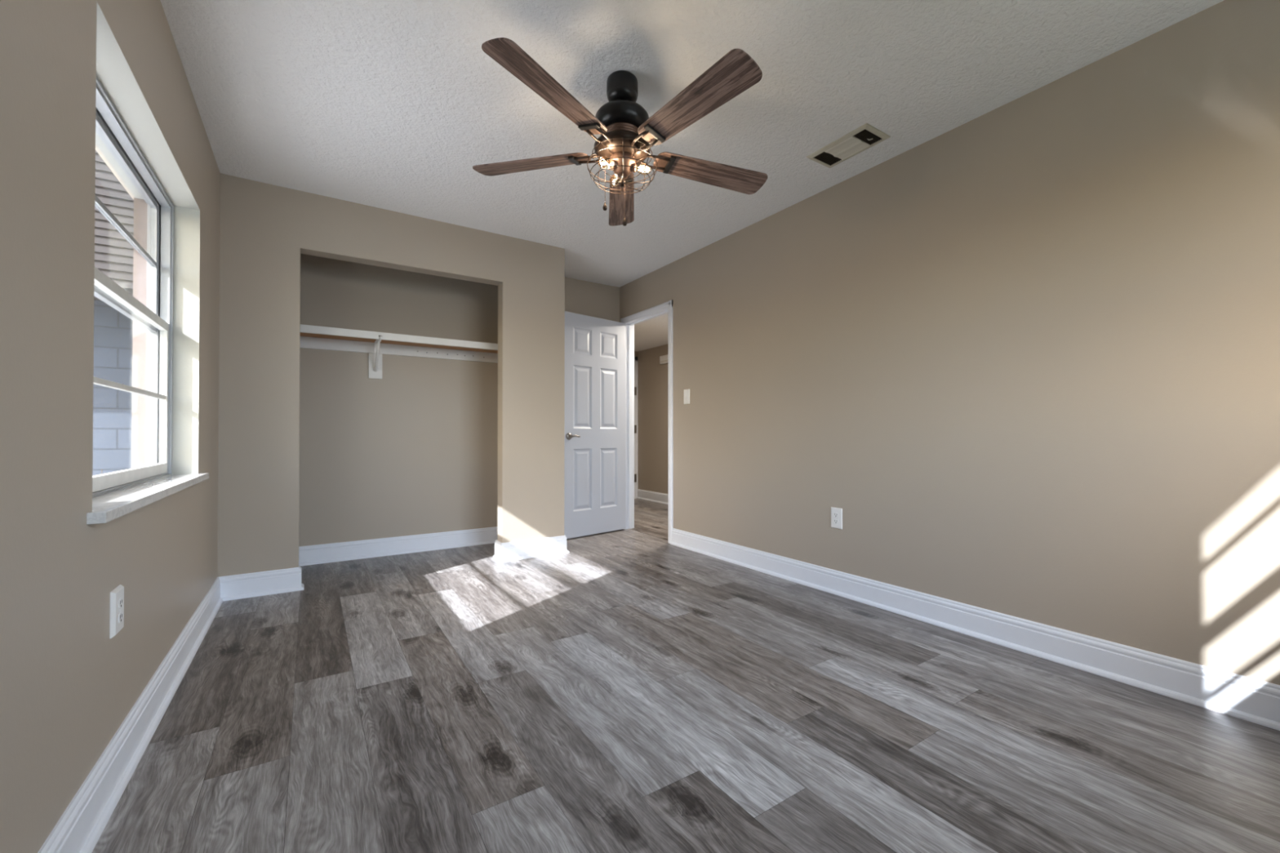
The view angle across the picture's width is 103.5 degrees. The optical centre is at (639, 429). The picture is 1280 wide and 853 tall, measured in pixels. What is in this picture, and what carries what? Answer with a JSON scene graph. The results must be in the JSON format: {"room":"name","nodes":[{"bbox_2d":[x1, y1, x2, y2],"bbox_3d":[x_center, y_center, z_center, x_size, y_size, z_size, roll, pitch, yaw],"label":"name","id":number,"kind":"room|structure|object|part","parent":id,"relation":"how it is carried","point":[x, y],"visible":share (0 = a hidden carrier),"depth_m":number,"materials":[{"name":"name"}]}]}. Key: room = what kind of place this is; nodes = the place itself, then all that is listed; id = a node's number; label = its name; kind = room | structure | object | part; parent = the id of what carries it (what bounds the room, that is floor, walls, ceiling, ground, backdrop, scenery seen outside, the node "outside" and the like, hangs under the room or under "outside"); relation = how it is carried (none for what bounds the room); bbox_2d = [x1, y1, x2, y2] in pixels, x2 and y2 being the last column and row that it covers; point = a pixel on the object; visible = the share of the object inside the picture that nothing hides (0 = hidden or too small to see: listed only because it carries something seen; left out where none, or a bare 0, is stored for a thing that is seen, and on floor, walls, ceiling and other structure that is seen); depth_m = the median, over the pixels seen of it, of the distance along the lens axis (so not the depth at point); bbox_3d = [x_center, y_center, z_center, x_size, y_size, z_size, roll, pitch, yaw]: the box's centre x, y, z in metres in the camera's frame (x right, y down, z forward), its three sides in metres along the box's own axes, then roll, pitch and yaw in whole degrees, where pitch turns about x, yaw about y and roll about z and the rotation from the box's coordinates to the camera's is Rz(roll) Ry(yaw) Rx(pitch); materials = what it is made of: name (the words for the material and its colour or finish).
{"room":"empty bedroom","nodes":[
{"label":"empty bedroom","id":0,"kind":"room"},
{"bbox_2d":[0,0,220,852],"bbox_3d":[-1.538,-0.236,1.352,0.220,2.490,5.083,0,-1,-33],"label":"wall","id":1,"kind":"structure","parent":0,"point":[67,688],"depth_m":1.12,"materials":[{"name":"beige paint"}]},
{"bbox_2d":[109,584,124,639],"bbox_3d":[-1.410,0.488,1.363,0.013,0.122,0.080,0,-1,-33],"label":"wall outlet","id":2,"kind":"object","parent":1,"relation":"attached to","point":[117,595],"visible":1,"depth_m":1.34,"materials":[{"name":"white plastic"}]},
{"bbox_2d":[118,612,122,622],"bbox_3d":[-1.406,0.508,1.365,0.003,0.027,0.029,0,-1,-33],"label":"receptacle","id":3,"kind":"object","parent":2,"relation":"attached to","point":[120,614],"depth_m":1.36,"materials":[{"name":"white plastic"}]},
{"bbox_2d":[118,597,122,608],"bbox_3d":[-1.406,0.469,1.365,0.003,0.027,0.029,0,-1,-33],"label":"receptacle","id":4,"kind":"object","parent":2,"relation":"attached to","point":[120,599],"depth_m":1.36,"materials":[{"name":"white plastic"}]},
{"bbox_2d":[37,577,222,852],"bbox_3d":[-1.277,0.889,1.171,0.029,0.136,4.069,0,-1,-33],"label":"baseboard","id":5,"kind":"structure","parent":1,"relation":"attached to","point":[79,828],"depth_m":1.40,"materials":[{"name":"white paint"}]},
{"bbox_2d":[131,197,147,468],"bbox_3d":[-2.236,-0.401,2.255,0.046,1.265,0.006,0,-1,-33],"label":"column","id":6,"kind":"structure","parent":1,"relation":"attached to","point":[140,206],"depth_m":2.25,"materials":[{"name":"paint"}]},
{"bbox_2d":[86,75,208,524],"bbox_3d":[-1.758,-0.405,1.760,0.208,1.265,1.455,0,-1,-33],"label":"window","id":7,"kind":"structure","parent":1,"relation":"in","point":[115,495],"depth_m":2.06,"materials":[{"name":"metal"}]},
{"bbox_3d":[-1.821,-0.731,1.713,0.020,0.575,1.346,0,-1,-33],"label":"sash","id":8,"kind":"part","parent":7,"relation":"part of","materials":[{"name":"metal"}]},
{"bbox_3d":[-1.791,-0.149,1.728,0.024,0.675,1.346,0,-1,-33],"label":"sash","id":9,"kind":"part","parent":7,"relation":"part of","materials":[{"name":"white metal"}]},
{"bbox_3d":[-1.758,0.213,1.755,0.208,0.027,1.455,0,-1,-33],"label":"sill","id":10,"kind":"part","parent":7,"relation":"part of","materials":[{"name":"wood"}]},
{"bbox_2d":[92,300,133,475],"bbox_3d":[-6.657,-0.018,4.103,5.340,2.499,0.150,0,-1,-33],"label":"wall","id":11,"kind":"structure","parent":0,"point":[113,330],"depth_m":4.97,"materials":[{"name":"white brick"}]},
{"bbox_2d":[93,150,133,301],"bbox_3d":[-6.454,-2.796,3.816,5.340,3.050,0.890,0,-1,-33],"label":"wall","id":12,"kind":"structure","parent":0,"point":[113,254],"depth_m":4.46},
{"bbox_2d":[95,145,134,199],"bbox_3d":[-2.406,-1.558,1.630,0.940,0.162,7.140,0,-1,-33],"label":"roof eave","id":13,"kind":"object","parent":12,"relation":"attached to","point":[97,149],"depth_m":2.91,"materials":[{"name":"beige paint"}]},
{"bbox_2d":[217,173,564,577],"bbox_3d":[-1.536,-0.219,3.510,2.145,2.490,0.115,0,-1,-33],"label":"wall","id":14,"kind":"structure","parent":0,"point":[265,229],"depth_m":3.10,"materials":[{"name":"beige paint"}]},
{"bbox_2d":[217,564,304,601],"bbox_3d":[-2.239,0.904,2.992,0.410,0.136,0.089,0,-1,-33],"label":"baseboard","id":15,"kind":"structure","parent":14,"relation":"attached to","point":[233,587],"depth_m":2.96,"materials":[{"name":"white paint"}]},
{"bbox_2d":[493,535,568,562],"bbox_3d":[-0.987,0.913,4.161,0.562,0.136,0.677,0,-1,-33],"label":"baseboard","id":16,"kind":"structure","parent":14,"relation":"attached to","point":[541,547],"depth_m":3.87,"materials":[{"name":"white paint"}]},
{"bbox_2d":[298,253,619,546],"bbox_3d":[-1.521,-0.212,4.330,3.065,2.490,0.115,0,-1,-33],"label":"wall","id":17,"kind":"structure","parent":0,"point":[411,450],"depth_m":4.00,"materials":[{"name":"beige paint"}]},
{"bbox_2d":[368,335,382,378],"bbox_3d":[-1.958,-0.539,3.767,0.094,0.282,0.355,0,-1,-33],"label":"shelf bracket","id":18,"kind":"object","parent":17,"relation":"attached to","point":[375,360],"visible":0.98,"depth_m":3.89,"materials":[{"name":"white metal"}]},
{"bbox_3d":[-1.966,-0.563,3.780,0.032,0.225,0.286,0,-1,-33],"label":"arm","id":19,"kind":"part","parent":18,"relation":"part of","materials":[{"name":"white plastic"}]},
{"bbox_2d":[300,324,497,353],"bbox_3d":[-1.833,-0.679,3.865,2.030,0.052,0.327,0,-1,-33],"label":"closet shelf","id":20,"kind":"object","parent":18,"relation":"on","point":[308,331],"visible":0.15,"depth_m":3.76,"materials":[{"name":"white wood"}]},
{"bbox_2d":[298,526,497,566],"bbox_3d":[-1.915,0.912,3.978,2.030,0.136,0.029,0,-1,-33],"label":"baseboard","id":21,"kind":"structure","parent":17,"relation":"attached to","point":[381,547],"depth_m":3.96,"materials":[{"name":"white paint"}]},
{"bbox_2d":[300,336,497,363],"bbox_3d":[-1.918,-0.633,3.994,2.030,0.083,0.020,0,-1,-33],"label":"cleat","id":22,"kind":"object","parent":17,"relation":"attached to","point":[306,342],"visible":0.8,"depth_m":3.98,"materials":[{"name":"white paint"}]},
{"bbox_2d":[634,313,667,351],"bbox_3d":[0.729,-1.228,5.195,1.439,0.100,4.885,0,-1,-33],"label":"ceiling","id":23,"kind":"structure","parent":0,"point":[652,333],"depth_m":6.12,"materials":[{"name":"white paint"}]},
{"bbox_2d":[637,344,667,493],"bbox_3d":[1.283,-0.091,5.548,0.115,2.268,4.885,0,-1,-33],"label":"wall","id":24,"kind":"structure","parent":0,"point":[652,376],"depth_m":7.13,"materials":[{"name":"beige paint"}]},
{"bbox_2d":[636,488,668,504],"bbox_3d":[1.254,0.924,5.452,0.029,0.136,4.770,0,-1,-33],"label":"baseboard","id":25,"kind":"structure","parent":24,"relation":"attached to","point":[662,498],"depth_m":7.09,"materials":[{"name":"white paint"}]},
{"bbox_2d":[659,355,667,364],"bbox_3d":[0.350,-0.957,6.836,0.046,0.110,0.230,0,-1,-33],"label":"door chime","id":26,"kind":"object","parent":24,"relation":"attached to","point":[663,359],"visible":0.56,"depth_m":6.84,"materials":[{"name":"white plastic"}]},
{"bbox_2d":[92,498,1279,852],"bbox_3d":[-0.356,0.980,3.838,4.490,0.002,7.570,0,-1,-33],"label":"floor","id":27,"kind":"structure","parent":0,"point":[623,691],"depth_m":1.60,"materials":[{"name":"grey wood"}]},
{"bbox_2d":[160,0,1224,287],"bbox_3d":[-0.213,-1.534,2.228,3.385,0.120,5.083,0,-1,-33],"label":"ceiling","id":28,"kind":"structure","parent":0,"point":[393,105],"depth_m":2.16,"materials":[{"name":"white paint"}]},
{"bbox_2d":[472,37,767,226],"bbox_3d":[-0.041,-1.163,2.104,1.332,0.623,1.308,0,-1,-33],"label":"ceiling fan","id":29,"kind":"object","parent":28,"relation":"hanging from","point":[626,130],"visible":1,"depth_m":2.03,"materials":[{"name":"brown wood"}]},
{"bbox_3d":[-0.481,-1.179,2.240,0.544,0.006,0.142,1,11,16],"label":"blade","id":30,"kind":"part","parent":29,"relation":"part of","materials":[{"name":"brown wood"}]},
{"bbox_3d":[-0.308,-1.187,1.776,0.142,0.006,0.544,16,6,33],"label":"blade","id":31,"kind":"part","parent":29,"relation":"part of","materials":[{"name":"brown wood"}]},
{"bbox_2d":[598,156,617,169],"bbox_3d":[-0.129,-1.095,2.077,0.096,0.050,0.048,0,-1,-33],"label":"bulb","id":32,"kind":"object","parent":29,"relation":"attached to","point":[614,162],"depth_m":2.08,"materials":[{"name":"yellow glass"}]},
{"bbox_2d":[608,173,620,186],"bbox_3d":[-0.102,-1.095,2.195,0.050,0.050,0.096,0,-1,-33],"label":"bulb","id":33,"kind":"object","parent":29,"relation":"attached to","point":[616,175],"depth_m":2.17,"materials":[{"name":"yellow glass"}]},
{"bbox_3d":[-0.093,-1.155,2.549,0.142,0.006,0.544,-11,-1,-3],"label":"blade","id":34,"kind":"part","parent":29,"relation":"part of","materials":[{"name":"brown wood"}]},
{"bbox_3d":[-0.064,-0.955,2.109,0.003,0.144,0.002,0,-1,-33],"label":"pull chain","id":35,"kind":"part","parent":29,"relation":"part of","materials":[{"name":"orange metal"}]},
{"bbox_2d":[630,163,649,175],"bbox_3d":[-0.004,-1.095,2.118,0.086,0.050,0.079,0,-1,-33],"label":"bulb","id":36,"kind":"object","parent":29,"relation":"attached to","point":[632,170],"depth_m":2.11,"materials":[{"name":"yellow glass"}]},
{"bbox_3d":[0.188,-1.159,1.796,0.142,0.006,0.544,18,-12,-37],"label":"blade","id":37,"kind":"part","parent":29,"relation":"part of","materials":[{"name":"brown wood"}]},
{"bbox_3d":[0.320,-1.157,2.274,0.544,0.006,0.142,2,-14,-20],"label":"blade","id":38,"kind":"part","parent":29,"relation":"part of","materials":[{"name":"brown wood"}]},
{"bbox_2d":[805,123,890,168],"bbox_3d":[1.076,-1.462,2.623,0.203,0.016,0.355,0,-1,-33],"label":"ceiling vent","id":39,"kind":"object","parent":28,"relation":"in","point":[865,136],"visible":1,"depth_m":2.60,"materials":[{"name":"beige metal"}]},
{"bbox_2d":[619,0,1279,684],"bbox_3d":[1.162,-0.222,3.116,0.100,2.490,5.083,0,-1,-33],"label":"wall","id":40,"kind":"structure","parent":0,"point":[1027,353],"depth_m":2.17,"materials":[{"name":"beige paint"}]},
{"bbox_2d":[564,311,626,538],"bbox_3d":[-0.421,-0.043,4.752,0.758,2.030,0.147,0,-1,-44],"label":"door","id":41,"kind":"structure","parent":40,"relation":"in","point":[595,392],"depth_m":4.72,"materials":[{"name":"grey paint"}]},
{"bbox_3d":[-0.595,0.057,4.523,0.132,0.064,0.056,0,-1,-44],"label":"handle","id":42,"kind":"part","parent":41,"relation":"part of","materials":[{"name":"silver metal"}]},
{"bbox_2d":[620,300,673,543],"bbox_3d":[0.092,-0.068,4.751,0.132,2.108,0.859,0,-1,-33],"label":"trim","id":43,"kind":"structure","parent":40,"relation":"attached to","point":[665,308],"depth_m":5.04,"materials":[{"name":"white paint"}]},
{"bbox_2d":[684,389,689,404],"bbox_3d":[0.387,-0.277,4.202,0.010,0.122,0.076,0,-1,-33],"label":"light switch","id":44,"kind":"object","parent":40,"relation":"attached to","point":[686,392],"visible":1,"depth_m":4.19,"materials":[{"name":"white plastic"}]},
{"bbox_2d":[831,506,842,528],"bbox_3d":[1.168,0.524,3.001,0.009,0.122,0.076,0,-1,-33],"label":"wall outlet","id":45,"kind":"object","parent":40,"relation":"attached to","point":[836,513],"visible":1,"depth_m":3.00,"materials":[{"name":"white plastic"}]},
{"bbox_2d":[670,528,1279,730],"bbox_3d":[1.326,0.902,2.738,0.029,0.136,3.846,0,-1,-33],"label":"baseboard","id":46,"kind":"structure","parent":40,"relation":"attached to","point":[1248,699],"depth_m":2.15,"materials":[{"name":"white paint"}]},
{"bbox_3d":[-0.624,-0.078,7.151,1.324,2.268,0.115,0,-1,-33],"label":"wall","id":47,"kind":"structure","parent":0,"visible":0},
{"bbox_2d":[634,356,637,498],"bbox_3d":[-0.401,-0.039,7.214,0.878,2.090,0.022,0,-1,-33],"label":"trim","id":48,"kind":"structure","parent":47,"relation":"attached to","point":[635,357],"depth_m":7.43,"materials":[{"name":"white paint"}]}
]}

